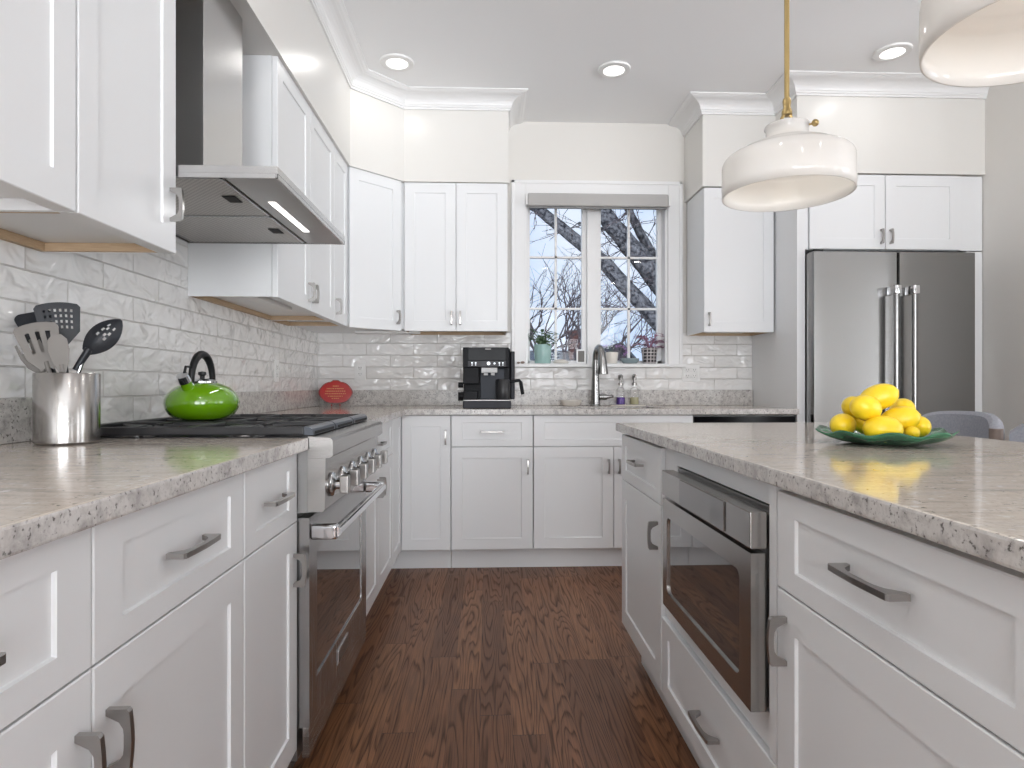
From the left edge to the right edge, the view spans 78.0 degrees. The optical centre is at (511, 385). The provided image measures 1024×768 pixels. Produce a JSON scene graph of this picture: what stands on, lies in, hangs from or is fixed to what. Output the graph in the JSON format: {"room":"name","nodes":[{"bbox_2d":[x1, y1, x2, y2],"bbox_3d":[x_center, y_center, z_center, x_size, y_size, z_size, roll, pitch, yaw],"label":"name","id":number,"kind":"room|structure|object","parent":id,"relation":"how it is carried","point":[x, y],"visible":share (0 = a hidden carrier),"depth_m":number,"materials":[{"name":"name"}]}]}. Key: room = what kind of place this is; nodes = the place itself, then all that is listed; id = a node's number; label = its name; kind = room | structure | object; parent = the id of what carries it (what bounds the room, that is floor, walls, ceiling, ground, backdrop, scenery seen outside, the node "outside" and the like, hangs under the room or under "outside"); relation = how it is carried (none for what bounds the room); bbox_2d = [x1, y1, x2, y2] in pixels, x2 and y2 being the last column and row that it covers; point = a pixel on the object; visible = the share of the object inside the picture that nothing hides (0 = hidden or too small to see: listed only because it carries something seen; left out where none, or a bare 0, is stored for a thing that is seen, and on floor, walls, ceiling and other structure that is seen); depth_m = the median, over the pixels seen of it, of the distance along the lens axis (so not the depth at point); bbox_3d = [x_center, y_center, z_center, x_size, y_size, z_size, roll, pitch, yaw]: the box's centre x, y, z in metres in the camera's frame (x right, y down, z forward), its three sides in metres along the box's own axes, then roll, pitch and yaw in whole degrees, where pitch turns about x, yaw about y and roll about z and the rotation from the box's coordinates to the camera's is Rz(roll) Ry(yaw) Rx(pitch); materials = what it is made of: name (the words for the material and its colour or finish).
{"room":"kitchen","nodes":[
{"label":"kitchen","id":0,"kind":"room"},
{"bbox_2d":[0,238,317,423],"bbox_3d":[-1.193,-0.351,0.314,0.151,2.788,8.121,0,0,-2],"label":"wall","id":1,"kind":"structure","parent":0,"point":[164,326],"depth_m":2.02,"materials":[{"name":"white tile"}]},
{"bbox_2d":[0,0,75,211],"bbox_3d":[-0.978,-0.777,0.952,0.326,0.896,0.477,0,0,-2],"label":"upper cabinet","id":2,"kind":"object","parent":1,"relation":"attached to","point":[38,37],"visible":1,"depth_m":1.11,"materials":[{"name":"white paint"}]},
{"bbox_2d":[0,0,183,253],"bbox_3d":[-0.979,-0.777,1.385,0.358,0.896,0.379,0,0,-2],"label":"upper cabinet","id":3,"kind":"object","parent":1,"relation":"attached to","point":[126,190],"visible":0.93,"depth_m":1.40,"materials":[{"name":"white paint"}]},
{"bbox_2d":[176,0,344,244],"bbox_3d":[-0.893,-0.874,1.961,0.572,0.702,0.755,0,0,-2],"label":"range hood","id":4,"kind":"object","parent":1,"relation":"attached to","point":[226,201],"visible":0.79,"depth_m":1.87,"materials":[{"name":"silver metal"}]},
{"bbox_2d":[188,55,333,320],"bbox_3d":[-1.034,-0.777,2.772,0.358,0.896,0.867,0,0,-2],"label":"upper cabinet","id":5,"kind":"object","parent":1,"relation":"attached to","point":[280,129],"visible":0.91,"depth_m":2.39,"materials":[{"name":"white paint"}]},
{"bbox_2d":[242,297,291,310],"bbox_3d":[-1.003,-0.342,2.608,0.060,0.018,0.430,0,0,-2],"label":"light","id":6,"kind":"object","parent":5,"relation":"attached to","point":[265,301],"visible":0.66,"depth_m":2.59,"materials":[{"name":"white plastic"}]},
{"bbox_2d":[274,360,278,381],"bbox_3d":[-1.230,-0.077,3.304,0.008,0.116,0.072,0,0,-2],"label":"wall outlet","id":7,"kind":"object","parent":1,"relation":"attached to","point":[276,362],"visible":1,"depth_m":3.29,"materials":[{"name":"white plastic"}]},
{"bbox_2d":[269,146,346,326],"bbox_3d":[-1.057,-0.777,3.361,0.358,0.896,0.303,0,0,-2],"label":"upper cabinet","id":8,"kind":"object","parent":1,"relation":"attached to","point":[340,167],"visible":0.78,"depth_m":3.37,"materials":[{"name":"white paint"}]},
{"bbox_2d":[296,166,403,332],"bbox_3d":[-0.954,-0.776,3.827,0.600,0.898,0.615,0,0,-2],"label":"upper cabinet","id":9,"kind":"object","parent":1,"relation":"attached to","point":[375,203],"visible":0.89,"depth_m":3.66,"materials":[{"name":"white paint"}]},
{"bbox_2d":[355,330,419,333],"bbox_3d":[-0.775,-0.332,3.943,0.400,0.018,0.060,0,0,-2],"label":"light","id":10,"kind":"object","parent":9,"relation":"attached to","point":[356,331],"visible":0.96,"depth_m":3.92,"materials":[{"name":"white"}]},
{"bbox_2d":[293,566,699,767],"bbox_3d":[2.035,1.103,0.416,6.700,0.120,8.071,0,0,-2],"label":"floor","id":11,"kind":"structure","parent":0,"point":[485,667],"depth_m":2.22,"materials":[{"name":"brown wood"}]},
{"bbox_2d":[0,473,242,767],"bbox_3d":[-0.805,0.604,0.758,0.654,0.877,0.960,0,0,-2],"label":"base cabinet","id":12,"kind":"object","parent":11,"relation":"on","point":[121,638],"visible":0.92,"depth_m":0.86,"materials":[{"name":"white paint"}]},
{"bbox_2d":[0,438,307,559],"bbox_3d":[-0.815,0.148,0.922,0.652,0.032,1.327,0,0,-2],"label":"countertop","id":13,"kind":"structure","parent":12,"relation":"on","point":[49,493],"depth_m":0.95,"materials":[{"name":"beige stone"}]},
{"bbox_2d":[0,397,31,443],"bbox_3d":[-1.131,0.080,0.910,0.020,0.104,1.327,0,0,-2],"label":"granite upstand","id":14,"kind":"object","parent":13,"relation":"on","point":[15,413],"visible":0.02,"depth_m":1.45,"materials":[{"name":"grey stone"}]},
{"bbox_2d":[32,373,100,444],"bbox_3d":[-1.021,0.051,1.451,0.129,0.160,0.129,0,0,-2],"label":"utensil crock","id":15,"kind":"object","parent":13,"relation":"on","point":[66,407],"visible":1,"depth_m":1.40,"materials":[{"name":"silver metal"}]},
{"bbox_2d":[15,339,45,372],"bbox_3d":[-1.060,0.007,1.441,0.128,0.229,0.031,0,0,-2],"label":"spoon","id":16,"kind":"object","parent":15,"relation":"in","point":[23,359],"visible":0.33,"depth_m":1.43,"materials":[{"name":"grey metal"}]},
{"bbox_2d":[14,310,56,372],"bbox_3d":[-1.077,-0.030,1.487,0.163,0.302,0.052,0,0,6],"label":"spatula","id":17,"kind":"object","parent":15,"relation":"in","point":[27,318],"visible":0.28,"depth_m":1.48,"materials":[{"name":"black plastic"}]},
{"bbox_2d":[13,322,58,372],"bbox_3d":[-1.050,-0.012,1.423,0.115,0.265,0.036,0,0,-12],"label":"spatula","id":18,"kind":"object","parent":15,"relation":"in","point":[42,361],"visible":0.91,"depth_m":1.41,"materials":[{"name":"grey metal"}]},
{"bbox_2d":[33,302,79,372],"bbox_3d":[-1.057,-0.038,1.468,0.090,0.316,0.032,0,0,-35],"label":"spatula","id":19,"kind":"object","parent":15,"relation":"in","point":[70,334],"visible":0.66,"depth_m":1.48,"materials":[{"name":"black plastic"}]},
{"bbox_2d":[47,334,69,372],"bbox_3d":[-1.012,0.002,1.422,0.055,0.236,0.016,0,0,-20],"label":"spoon","id":20,"kind":"object","parent":15,"relation":"in","point":[58,347],"visible":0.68,"depth_m":1.42,"materials":[{"name":"grey metal"}]},
{"bbox_2d":[72,319,122,372],"bbox_3d":[-0.985,-0.019,1.472,0.135,0.278,0.023,0,0,-24],"label":"slotted spoon","id":21,"kind":"object","parent":15,"relation":"in","point":[93,344],"visible":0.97,"depth_m":1.48,"materials":[{"name":"black plastic"}]},
{"bbox_2d":[101,414,387,767],"bbox_3d":[-0.809,0.574,1.973,0.735,0.937,0.762,0,0,-2],"label":"gas range","id":22,"kind":"object","parent":11,"relation":"on","point":[342,453],"visible":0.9,"depth_m":1.76,"materials":[{"name":"silver metal"}]},
{"bbox_2d":[163,351,239,419],"bbox_3d":[-0.955,-0.002,1.944,0.214,0.212,0.223,0,0,-2],"label":"kettle","id":23,"kind":"object","parent":22,"relation":"on","point":[202,398],"visible":1,"depth_m":1.88,"materials":[{"name":"green metal"}]},
{"bbox_2d":[101,417,335,438],"bbox_3d":[-0.855,0.128,1.971,0.644,0.040,0.762,0,0,-2],"label":"cooktop","id":24,"kind":"object","parent":22,"relation":"in","point":[165,427],"depth_m":1.62,"materials":[{"name":"black metal"}]},
{"bbox_2d":[241,454,306,767],"bbox_3d":[-0.831,0.604,1.413,0.654,0.877,0.350,0,0,-2],"label":"base cabinet","id":25,"kind":"object","parent":11,"relation":"on","point":[270,555],"visible":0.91,"depth_m":1.41,"materials":[{"name":"white paint"}]},
{"bbox_2d":[366,420,392,615],"bbox_3d":[-0.885,0.604,2.777,0.654,0.877,0.846,0,0,-2],"label":"base cabinet","id":26,"kind":"object","parent":11,"relation":"on","point":[379,514],"visible":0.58,"depth_m":2.85,"materials":[{"name":"white paint"}]},
{"bbox_2d":[257,405,798,422],"bbox_3d":[0.205,0.148,3.290,2.875,0.032,1.782,0,0,-2],"label":"countertop","id":27,"kind":"structure","parent":26,"relation":"on","point":[383,414],"depth_m":3.55,"materials":[{"name":"beige stone"}]},
{"bbox_2d":[318,380,352,405],"bbox_3d":[-1.112,0.048,3.988,0.210,0.166,0.075,0,0,-16],"label":"plaque","id":28,"kind":"object","parent":27,"relation":"on","point":[335,391],"visible":1,"depth_m":4.00,"materials":[{"name":"red"}]},
{"bbox_2d":[458,347,523,408],"bbox_3d":[-0.126,-0.044,3.817,0.388,0.352,0.402,0,0,-2],"label":"coffee machine","id":29,"kind":"object","parent":27,"relation":"on","point":[489,380],"visible":1,"depth_m":3.65,"materials":[{"name":"black plastic"}]},
{"bbox_2d":[463,400,510,408],"bbox_3d":[-0.151,0.107,3.822,0.278,0.048,0.391,0,0,-2],"label":"drip tray","id":30,"kind":"object","parent":29,"relation":"on","point":[467,404],"depth_m":3.63,"materials":[{"name":"black plastic"}]},
{"bbox_2d":[235,390,752,413],"bbox_3d":[0.205,0.080,3.290,2.875,0.104,1.782,0,0,-2],"label":"granite upstand","id":31,"kind":"object","parent":27,"relation":"on","point":[255,402],"visible":0.69,"depth_m":4.14,"materials":[{"name":"grey stone"}]},
{"bbox_2d":[560,400,581,405],"bbox_3d":[0.384,0.112,4.103,0.143,0.038,0.093,0,0,-2],"label":"soap dish","id":32,"kind":"object","parent":27,"relation":"on","point":[564,402],"visible":1,"depth_m":4.07,"materials":[{"name":"white ceramic"}]},
{"bbox_2d":[590,344,613,405],"bbox_3d":[0.561,-0.067,4.053,0.142,0.396,0.167,0,0,25],"label":"faucet","id":33,"kind":"object","parent":27,"relation":"on","point":[599,363],"visible":1,"depth_m":4.07,"materials":[{"name":"silver metal"}]},
{"bbox_2d":[609,404,645,405],"bbox_3d":[0.753,0.128,4.135,0.230,0.007,0.080,0,0,-2],"label":"soap tray","id":34,"kind":"object","parent":27,"relation":"on","point":[609,404],"visible":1,"depth_m":4.10,"materials":[{"name":"white ceramic"}]},
{"bbox_2d":[616,374,624,403],"bbox_3d":[0.711,0.025,4.127,0.060,0.198,0.073,0,0,-2],"label":"soap bottle","id":35,"kind":"object","parent":34,"relation":"on","point":[619,400],"visible":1,"depth_m":4.12,"materials":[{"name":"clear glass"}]},
{"bbox_2d":[630,374,638,403],"bbox_3d":[0.801,0.025,4.130,0.060,0.198,0.073,0,0,-2],"label":"soap bottle","id":36,"kind":"object","parent":34,"relation":"on","point":[633,400],"visible":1,"depth_m":4.12,"materials":[{"name":"clear glass"}]},
{"bbox_2d":[391,415,451,568],"bbox_3d":[-0.798,0.604,3.673,0.899,0.877,0.935,0,0,-2],"label":"base cabinet","id":37,"kind":"object","parent":11,"relation":"on","point":[421,453],"visible":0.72,"depth_m":3.54,"materials":[{"name":"white paint"}]},
{"bbox_2d":[451,415,532,567],"bbox_3d":[-0.123,0.604,3.841,0.462,0.877,0.652,0,0,-2],"label":"base cabinet","id":38,"kind":"object","parent":11,"relation":"on","point":[492,455],"visible":0.97,"depth_m":3.55,"materials":[{"name":"white paint"}]},
{"bbox_2d":[532,415,692,566],"bbox_3d":[0.564,0.604,3.868,0.912,0.877,0.652,0,0,-2],"label":"base cabinet","id":39,"kind":"object","parent":11,"relation":"on","point":[577,459],"visible":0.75,"depth_m":3.57,"materials":[{"name":"white paint"}]},
{"bbox_2d":[622,434,686,743],"bbox_3d":[0.686,0.607,2.112,0.593,0.870,0.539,0,0,-2],"label":"base cabinet","id":40,"kind":"object","parent":11,"relation":"on","point":[643,462],"visible":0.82,"depth_m":2.05,"materials":[{"name":"white paint"}]},
{"bbox_2d":[662,448,786,767],"bbox_3d":[0.711,0.608,1.478,0.593,0.869,0.727,0,0,-2],"label":"base cabinet","id":41,"kind":"object","parent":11,"relation":"on","point":[720,730],"visible":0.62,"depth_m":1.40,"materials":[{"name":"white paint"}]},
{"bbox_2d":[662,468,768,711],"bbox_3d":[0.689,0.407,1.433,0.550,0.373,0.574,0,0,-2],"label":"microwave oven","id":42,"kind":"object","parent":41,"relation":"in","point":[716,535],"visible":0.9,"depth_m":1.29,"materials":[{"name":"silver metal"}]},
{"bbox_2d":[616,422,1023,572],"bbox_3d":[0.852,0.156,1.470,0.848,0.030,1.872,0,0,-2],"label":"countertop","id":43,"kind":"structure","parent":41,"relation":"on","point":[965,494],"depth_m":1.02,"materials":[{"name":"beige stone"}]},
{"bbox_2d":[815,425,959,445],"bbox_3d":[0.903,0.122,1.540,0.310,0.037,0.308,0,0,-2],"label":"plate","id":44,"kind":"object","parent":43,"relation":"on","point":[936,435],"visible":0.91,"depth_m":1.44,"materials":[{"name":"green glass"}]},
{"bbox_2d":[829,413,856,432],"bbox_3d":[0.802,0.096,1.533,0.056,0.056,0.085,0,0,44],"label":"lemon","id":45,"kind":"object","parent":44,"relation":"on","point":[845,422],"visible":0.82,"depth_m":1.51,"materials":[{"name":"yellow food"}]},
{"bbox_2d":[853,415,880,433],"bbox_3d":[0.898,0.093,1.596,0.089,0.059,0.059,0,0,-11],"label":"lemon","id":46,"kind":"object","parent":44,"relation":"on","point":[859,422],"visible":0.16,"depth_m":1.58,"materials":[{"name":"yellow food"}]},
{"bbox_2d":[841,396,854,416],"bbox_3d":[0.853,0.053,1.580,0.053,0.053,0.078,0,0,42],"label":"lemon","id":47,"kind":"object","parent":46,"relation":"on","point":[845,404],"visible":0.47,"depth_m":1.56,"materials":[{"name":"yellow food"}]},
{"bbox_2d":[862,416,903,442],"bbox_3d":[0.854,0.101,1.455,0.094,0.062,0.062,0,0,-10],"label":"lemon","id":48,"kind":"object","parent":44,"relation":"on","point":[876,425],"visible":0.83,"depth_m":1.43,"materials":[{"name":"yellow food"}]},
{"bbox_2d":[849,395,881,420],"bbox_3d":[0.828,0.052,1.479,0.086,0.062,0.059,0,0,-31],"label":"lemon","id":49,"kind":"object","parent":48,"relation":"on","point":[863,407],"visible":0.96,"depth_m":1.46,"materials":[{"name":"yellow food"}]},
{"bbox_2d":[881,406,920,429],"bbox_3d":[0.929,0.082,1.516,0.088,0.064,0.061,0,0,21],"label":"lemon","id":50,"kind":"object","parent":44,"relation":"on","point":[907,416],"visible":0.56,"depth_m":1.49,"materials":[{"name":"yellow food"}]},
{"bbox_2d":[860,384,898,409],"bbox_3d":[0.894,0.029,1.541,0.087,0.067,0.062,0,0,20],"label":"lemon","id":51,"kind":"object","parent":50,"relation":"on","point":[887,395],"visible":0.73,"depth_m":1.52,"materials":[{"name":"yellow food"}]},
{"bbox_2d":[889,398,915,408],"bbox_3d":[0.988,0.061,1.600,0.056,0.058,0.083,0,0,19],"label":"lemon","id":52,"kind":"object","parent":44,"relation":"on","point":[900,402],"visible":0.23,"depth_m":1.57,"materials":[{"name":"yellow food"}]},
{"bbox_2d":[904,426,919,436],"bbox_3d":[0.933,0.111,1.474,0.032,0.032,0.049,0,0,20],"label":"lemon","id":53,"kind":"object","parent":44,"relation":"on","point":[914,431],"visible":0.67,"depth_m":1.46,"materials":[{"name":"yellow food"}]},
{"bbox_2d":[916,416,931,436],"bbox_3d":[0.987,0.100,1.537,0.054,0.054,0.080,0,0,22],"label":"lemon","id":54,"kind":"object","parent":44,"relation":"on","point":[924,425],"visible":0.44,"depth_m":1.50,"materials":[{"name":"yellow food"}]},
{"bbox_2d":[693,414,794,422],"bbox_3d":[1.320,0.607,3.883,0.590,0.871,0.664,0,0,-2],"label":"dishwasher","id":55,"kind":"object","parent":11,"relation":"on","point":[730,418],"visible":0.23,"depth_m":3.61,"materials":[{"name":"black metal"}]},
{"bbox_2d":[693,414,793,415],"bbox_3d":[1.318,0.557,3.922,0.590,0.772,0.585,0,0,-2],"label":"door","id":56,"kind":"structure","parent":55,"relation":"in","point":[728,414],"depth_m":3.64,"materials":[{"name":"metal"}]},
{"bbox_2d":[752,175,981,422],"bbox_3d":[2.172,-0.088,3.933,1.102,2.261,0.649,0,0,-2],"label":"upper cabinet","id":57,"kind":"object","parent":11,"relation":"on","point":[884,213],"visible":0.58,"depth_m":3.65,"materials":[{"name":"white paint"}]},
{"bbox_2d":[805,249,974,422],"bbox_3d":[2.148,0.137,3.861,0.944,1.812,0.752,0,0,-2],"label":"refrigerator","id":58,"kind":"object","parent":11,"relation":"on","point":[905,321],"visible":0.49,"depth_m":3.56,"materials":[{"name":"silver metal"}]},
{"bbox_2d":[766,491,1023,767],"bbox_3d":[0.737,0.607,0.831,0.593,0.870,0.564,0,0,-2],"label":"base cabinet","id":59,"kind":"object","parent":11,"relation":"on","point":[897,648],"visible":0.98,"depth_m":0.80,"materials":[{"name":"white paint"}]},
{"bbox_2d":[922,411,1004,439],"bbox_3d":[1.510,0.570,2.327,0.444,0.949,0.458,0,0,-2],"label":"counter stool","id":60,"kind":"object","parent":11,"relation":"on","point":[986,425],"visible":0.21,"depth_m":2.31,"materials":[{"name":"grey fabric"}]},
{"bbox_2d":[1009,423,1023,441],"bbox_3d":[1.529,0.570,1.847,0.444,0.949,0.458,0,0,-2],"label":"counter stool","id":61,"kind":"object","parent":11,"relation":"on","point":[1016,434],"visible":0.09,"depth_m":2.04,"materials":[{"name":"grey fabric"}]},
{"bbox_2d":[318,122,751,389],"bbox_3d":[1.904,-0.351,4.339,6.655,2.788,0.181,0,0,-2],"label":"wall","id":62,"kind":"structure","parent":0,"point":[537,150],"depth_m":4.19,"materials":[{"name":"white tile"}]},
{"bbox_2d":[355,362,365,379],"bbox_3d":[-0.993,-0.095,4.130,0.072,0.116,0.008,0,0,-2],"label":"wall outlet","id":63,"kind":"object","parent":62,"relation":"attached to","point":[360,367],"visible":1,"depth_m":4.13,"materials":[{"name":"white plastic"}]},
{"bbox_2d":[404,182,506,334],"bbox_3d":[-0.344,-0.777,3.960,0.622,0.896,0.358,0,0,-2],"label":"upper cabinet","id":64,"kind":"object","parent":62,"relation":"attached to","point":[455,234],"visible":0.96,"depth_m":3.81,"materials":[{"name":"white paint"}]},
{"bbox_2d":[318,332,751,389],"bbox_3d":[0.171,-0.107,4.181,2.878,0.500,0.001,0,0,-2],"label":"tile backsplash","id":65,"kind":"structure","parent":62,"relation":"attached to","point":[393,361],"depth_m":4.16,"materials":[{"name":"white tile"}]},
{"bbox_2d":[511,180,685,366],"bbox_3d":[0.563,-0.737,4.259,1.166,1.232,0.215,0,0,-2],"label":"window","id":66,"kind":"structure","parent":62,"relation":"in","point":[669,222],"depth_m":4.20,"materials":[{"name":"white paint"}]},
{"bbox_2d":[528,329,562,362],"bbox_3d":[0.208,-0.262,4.225,0.263,0.228,0.160,0,0,-2],"label":"potted plant","id":67,"kind":"object","parent":66,"relation":"on","point":[542,349],"visible":0.97,"depth_m":4.18,"materials":[{"name":"green plant"}]},
{"bbox_2d":[553,359,568,362],"bbox_3d":[0.327,-0.162,4.212,0.105,0.028,0.074,0,0,-2],"label":"soap stone","id":68,"kind":"object","parent":66,"relation":"on","point":[557,360],"visible":0.88,"depth_m":4.18,"materials":[{"name":"white stone"}]},
{"bbox_2d":[576,349,585,362],"bbox_3d":[0.463,-0.196,4.235,0.062,0.095,0.006,0,0,-2],"label":"picture frame","id":69,"kind":"object","parent":66,"relation":"on","point":[580,353],"visible":0.96,"depth_m":4.23,"materials":[{"name":"white paint"}]},
{"bbox_2d":[578,351,583,361],"bbox_3d":[0.463,-0.196,4.236,0.046,0.077,0.003,0,0,-2],"label":"picture","id":70,"kind":"object","parent":69,"relation":"attached to","point":[580,353],"depth_m":4.23,"materials":[{"name":"grey"}]},
{"bbox_2d":[525,193,670,209],"bbox_3d":[0.566,-1.207,4.150,0.955,0.096,0.051,0,0,-2],"label":"roller shade","id":71,"kind":"object","parent":66,"relation":"attached to","point":[532,200],"visible":1,"depth_m":4.13,"materials":[{"name":"grey fabric"}]},
{"bbox_2d":[603,344,627,362],"bbox_3d":[0.690,-0.215,4.227,0.170,0.133,0.088,0,0,22],"label":"potted orchid","id":72,"kind":"object","parent":66,"relation":"on","point":[611,357],"visible":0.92,"depth_m":4.21,"materials":[{"name":"white ceramic"}]},
{"bbox_2d":[621,358,638,363],"bbox_3d":[0.790,-0.165,4.232,0.124,0.034,0.124,0,0,-2],"label":"glass bowl","id":73,"kind":"object","parent":66,"relation":"on","point":[623,360],"visible":0.91,"depth_m":4.18,"materials":[{"name":"blue"}]},
{"bbox_2d":[633,333,664,363],"bbox_3d":[0.937,-0.252,4.251,0.278,0.208,0.120,0,0,-2],"label":"potted plant","id":74,"kind":"object","parent":66,"relation":"on","point":[649,354],"visible":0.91,"depth_m":4.22,"materials":[{"name":"pink plant"}]},
{"bbox_2d":[682,364,699,381],"bbox_3d":[1.194,-0.084,4.216,0.118,0.116,0.008,0,0,-2],"label":"wall outlet","id":75,"kind":"object","parent":62,"relation":"attached to","point":[691,372],"visible":0.99,"depth_m":4.21,"materials":[{"name":"white plastic"}]},
{"bbox_2d":[687,188,773,335],"bbox_3d":[1.390,-0.772,4.028,0.440,0.886,0.358,0,0,-2],"label":"upper cabinet","id":76,"kind":"object","parent":62,"relation":"attached to","point":[730,252],"visible":0.92,"depth_m":3.89,"materials":[{"name":"white paint"}]},
{"bbox_2d":[705,332,744,332],"bbox_3d":[1.345,-0.342,3.986,0.240,0.018,0.060,0,0,-2],"label":"light","id":77,"kind":"object","parent":76,"relation":"attached to","point":[705,332],"visible":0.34,"depth_m":3.96,"materials":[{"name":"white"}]},
{"bbox_2d":[230,0,984,202],"bbox_3d":[0.805,-1.482,2.118,3.984,0.525,4.170,0,0,-2],"label":"wall","id":78,"kind":"structure","parent":0,"point":[370,134],"depth_m":3.64,"materials":[{"name":"white paint"}]},
{"bbox_2d":[309,0,527,130],"bbox_3d":[-0.344,-1.700,2.073,1.006,0.088,4.170,0,0,-2],"label":"trim","id":79,"kind":"structure","parent":78,"relation":"attached to","point":[332,15],"depth_m":3.68,"materials":[{"name":"white paint"}]},
{"bbox_2d":[668,70,989,136],"bbox_3d":[1.822,-1.700,3.685,1.828,0.088,0.557,0,0,20],"label":"trim","id":80,"kind":"structure","parent":78,"relation":"attached to","point":[695,105],"depth_m":3.62,"materials":[{"name":"white paint"}]},
{"bbox_2d":[343,0,921,123],"bbox_3d":[2.034,-1.820,0.441,6.700,0.150,8.121,0,0,-2],"label":"ceiling","id":81,"kind":"structure","parent":0,"point":[553,49],"depth_m":3.23,"materials":[{"name":"white paint"}]},
{"bbox_2d":[380,53,413,71],"bbox_3d":[-0.620,-1.739,3.408,0.184,0.012,0.184,0,0,-2],"label":"recessed light","id":82,"kind":"object","parent":81,"relation":"in","point":[396,62],"visible":1,"depth_m":3.40,"materials":[{"name":"white plastic"}]},
{"bbox_2d":[597,61,630,78],"bbox_3d":[0.562,-1.739,3.485,0.184,0.012,0.184,0,0,-2],"label":"recessed light","id":83,"kind":"object","parent":81,"relation":"in","point":[611,69],"visible":1,"depth_m":3.48,"materials":[{"name":"white plastic"}]},
{"bbox_2d":[721,0,857,211],"bbox_3d":[0.828,-1.159,1.904,0.374,1.170,0.374,0,0,-2],"label":"pendant light","id":84,"kind":"object","parent":81,"relation":"hanging from","point":[793,167],"visible":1,"depth_m":1.84,"materials":[{"name":"white glass"}]},
{"bbox_2d":[872,42,912,61],"bbox_3d":[1.987,-1.739,3.300,0.184,0.012,0.184,0,0,-2],"label":"recessed light","id":85,"kind":"object","parent":81,"relation":"in","point":[894,51],"visible":1,"depth_m":3.29,"materials":[{"name":"white"}]},
{"bbox_2d":[919,0,1023,86],"bbox_3d":[0.885,-1.159,1.030,0.374,1.170,0.374,0,0,-2],"label":"pendant light","id":86,"kind":"object","parent":81,"relation":"hanging from","point":[963,43],"visible":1,"depth_m":1.20,"materials":[{"name":"white glass"}]},
{"bbox_2d":[956,82,1023,440],"bbox_3d":[2.805,-0.351,3.498,0.120,2.788,1.571,0,0,-2],"label":"wall","id":87,"kind":"structure","parent":0,"point":[1002,251],"depth_m":3.52,"materials":[{"name":"white paint"}]},
{"label":"outside","id":88,"kind":"structure","parent":0,"visible":0},
{"bbox_3d":[8.123,3.393,48.041,100.000,0.300,84.629,0,0,-2],"label":"ground","id":89,"kind":"structure","parent":88,"visible":0},
{"bbox_2d":[530,330,579,360],"bbox_3d":[-0.267,0.368,29.762,7.500,5.750,5.200,0,0,-2],"label":"house","id":90,"kind":"structure","parent":89,"relation":"on","point":[559,353],"depth_m":28.81,"materials":[{"name":"grey"}]},
{"bbox_2d":[530,262,638,358],"bbox_3d":[0.281,-0.626,22.349,8.543,7.814,3.794,0,0,2],"label":"bare tree","id":91,"kind":"object","parent":89,"relation":"on","point":[545,273],"visible":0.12,"depth_m":21.98,"materials":[{"name":"black plant"}]},
{"bbox_2d":[530,208,655,331],"bbox_3d":[1.524,-0.393,9.262,5.152,7.276,1.518,0,0,-8],"label":"oak tree","id":92,"kind":"object","parent":89,"relation":"on","point":[612,225],"visible":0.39,"depth_m":9.14,"materials":[{"name":"black plant"}]},
{"bbox_2d":[530,225,655,360],"bbox_3d":[1.617,-0.231,15.225,6.936,6.967,3.872,0,0,-18],"label":"bare tree","id":93,"kind":"object","parent":89,"relation":"on","point":[573,263],"visible":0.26,"depth_m":15.15,"materials":[{"name":"black plant"}]},
{"bbox_2d":[567,325,655,358],"bbox_3d":[4.938,0.343,21.697,7.491,5.777,2.961,0,0,16],"label":"bare tree","id":94,"kind":"object","parent":89,"relation":"on","point":[645,325],"visible":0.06,"depth_m":21.97,"materials":[{"name":"black plant"}]},
{"bbox_2d":[604,343,635,357],"bbox_3d":[4.930,0.618,31.217,3.000,5.250,4.700,0,0,-2],"label":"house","id":95,"kind":"structure","parent":89,"relation":"on","point":[621,352],"depth_m":29.25,"materials":[{"name":"grey"}]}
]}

